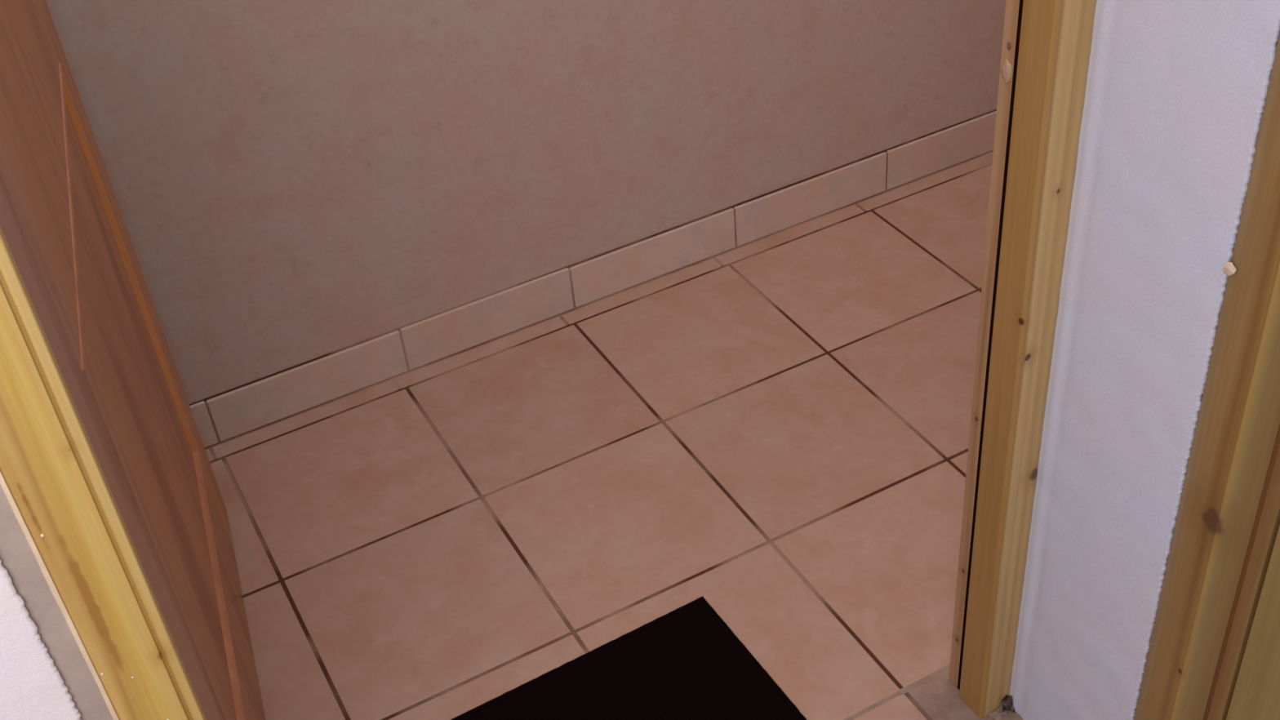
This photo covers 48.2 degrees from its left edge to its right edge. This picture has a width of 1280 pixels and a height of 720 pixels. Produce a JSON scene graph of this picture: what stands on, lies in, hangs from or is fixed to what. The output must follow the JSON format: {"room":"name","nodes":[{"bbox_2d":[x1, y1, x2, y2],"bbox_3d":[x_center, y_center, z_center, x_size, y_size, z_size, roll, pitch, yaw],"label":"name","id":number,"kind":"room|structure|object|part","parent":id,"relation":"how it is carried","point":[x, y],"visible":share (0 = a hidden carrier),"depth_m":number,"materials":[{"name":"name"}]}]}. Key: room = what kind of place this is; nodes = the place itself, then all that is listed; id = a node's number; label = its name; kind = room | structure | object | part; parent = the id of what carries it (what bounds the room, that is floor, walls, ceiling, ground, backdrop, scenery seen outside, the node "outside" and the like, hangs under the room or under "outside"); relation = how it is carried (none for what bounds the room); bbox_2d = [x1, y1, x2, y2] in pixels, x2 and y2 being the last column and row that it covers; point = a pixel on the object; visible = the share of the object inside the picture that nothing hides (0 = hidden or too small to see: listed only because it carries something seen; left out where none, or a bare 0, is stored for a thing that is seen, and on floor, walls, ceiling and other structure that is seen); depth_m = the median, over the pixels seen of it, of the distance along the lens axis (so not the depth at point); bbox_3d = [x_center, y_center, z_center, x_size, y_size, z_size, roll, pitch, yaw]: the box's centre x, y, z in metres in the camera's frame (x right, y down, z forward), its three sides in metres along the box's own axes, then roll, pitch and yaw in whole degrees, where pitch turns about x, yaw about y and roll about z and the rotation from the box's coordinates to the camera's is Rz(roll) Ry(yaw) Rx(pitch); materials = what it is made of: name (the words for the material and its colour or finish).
{"room":"hallway","nodes":[
{"label":"hallway","id":0,"kind":"room"},
{"bbox_2d":[0,484,113,719],"bbox_3d":[0.407,-0.594,1.090,3.648,2.528,0.071,-22,41,-20],"label":"wall","id":1,"kind":"structure","parent":0,"point":[45,674],"depth_m":1.05,"materials":[{"name":"paint"}]},
{"bbox_2d":[0,0,265,719],"bbox_3d":[-0.596,-0.339,1.258,0.041,2.063,0.868,-16,39,-13],"label":"door","id":2,"kind":"structure","parent":1,"relation":"in","point":[63,226],"depth_m":1.46,"materials":[{"name":"brown wood"}]},
{"bbox_3d":[-0.590,-0.246,1.338,0.040,0.218,0.624,-16,39,-13],"label":"rail","id":3,"kind":"part","parent":2,"relation":"part of","materials":[{"name":"brown wood"}]},
{"bbox_3d":[-0.563,-0.157,1.416,0.007,0.026,0.628,-16,39,-13],"label":"moulding","id":4,"kind":"part","parent":2,"relation":"part of","materials":[{"name":"brown wood"}]},
{"bbox_3d":[-0.641,-0.098,1.822,0.003,0.605,0.026,-9,38,-4],"label":"moulding","id":5,"kind":"part","parent":2,"relation":"part of","materials":[{"name":"brown wood"}]},
{"bbox_3d":[-0.558,0.075,1.590,0.030,0.602,0.624,-16,39,-13],"label":"panel","id":6,"kind":"part","parent":2,"relation":"part of","materials":[{"name":"brown wood"}]},
{"bbox_3d":[-0.439,0.239,1.366,0.007,0.605,0.026,-16,39,-13],"label":"moulding","id":7,"kind":"part","parent":2,"relation":"part of","materials":[{"name":"brown wood"}]},
{"bbox_3d":[-0.518,0.298,1.772,0.007,0.026,0.628,-16,39,-13],"label":"moulding","id":8,"kind":"part","parent":2,"relation":"part of","materials":[{"name":"brown wood"}]},
{"bbox_3d":[-0.526,0.389,1.836,0.040,0.198,0.624,-16,39,-13],"label":"rail","id":9,"kind":"part","parent":2,"relation":"part of","materials":[{"name":"brown wood"}]},
{"bbox_2d":[0,0,1097,719],"bbox_3d":[-0.040,-0.255,1.025,0.963,2.165,0.087,-22,41,-20],"label":"door frame","id":10,"kind":"structure","parent":1,"relation":"attached to","point":[53,480],"depth_m":1.29,"materials":[{"name":"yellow wood"}]},
{"bbox_3d":[-0.417,-0.060,0.876,0.057,2.080,0.005,-22,41,-20],"label":"casing","id":11,"kind":"part","parent":10,"relation":"part of","materials":[{"name":"yellow wood"}]},
{"bbox_3d":[0.358,-0.382,1.188,0.046,2.080,0.043,-22,41,-20],"label":"post","id":12,"kind":"part","parent":10,"relation":"part of","materials":[{"name":"yellow wood"}]},
{"bbox_2d":[45,0,1005,404],"bbox_3d":[-0.122,-1.165,1.884,3.648,2.528,0.112,-22,41,-20],"label":"wall","id":13,"kind":"structure","parent":0,"point":[293,182],"depth_m":2.29,"materials":[{"name":"paint"}]},
{"bbox_2d":[189,109,996,448],"bbox_3d":[0.001,-0.177,2.592,3.648,0.091,0.008,-22,41,-20],"label":"baseboard","id":14,"kind":"structure","parent":13,"relation":"attached to","point":[237,411],"depth_m":2.54,"materials":[{"name":"tile"}]},
{"bbox_2d":[204,151,1022,719],"bbox_3d":[0.729,0.671,1.568,3.648,0.096,3.200,-22,41,-20],"label":"floor","id":15,"kind":"structure","parent":0,"point":[773,430],"depth_m":2.19,"materials":[{"name":"tile"}]},
{"bbox_2d":[450,595,806,719],"bbox_3d":[-0.074,0.539,1.755,0.603,0.006,0.401,-23,41,-20],"label":"doormat","id":16,"kind":"object","parent":15,"relation":"on","point":[686,663],"visible":1,"depth_m":1.89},
{"bbox_2d":[1008,0,1279,719],"bbox_3d":[0.901,-0.056,0.341,0.121,2.528,2.028,-22,41,-20],"label":"wall","id":17,"kind":"structure","parent":0,"point":[1176,91],"depth_m":1.34,"materials":[{"name":"white paint"}]},
{"bbox_2d":[1133,32,1279,719],"bbox_3d":[0.751,-0.077,0.690,0.092,2.155,0.989,-22,41,-20],"label":"door frame","id":18,"kind":"structure","parent":17,"relation":"attached to","point":[1228,520],"depth_m":1.31,"materials":[{"name":"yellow wood"}]},
{"bbox_2d":[1226,524,1279,719],"bbox_3d":[0.738,-0.040,0.702,0.040,2.070,0.792,-22,41,-20],"label":"door","id":19,"kind":"structure","parent":17,"relation":"in","point":[1256,692],"depth_m":1.36,"materials":[{"name":"wood"}]}
]}

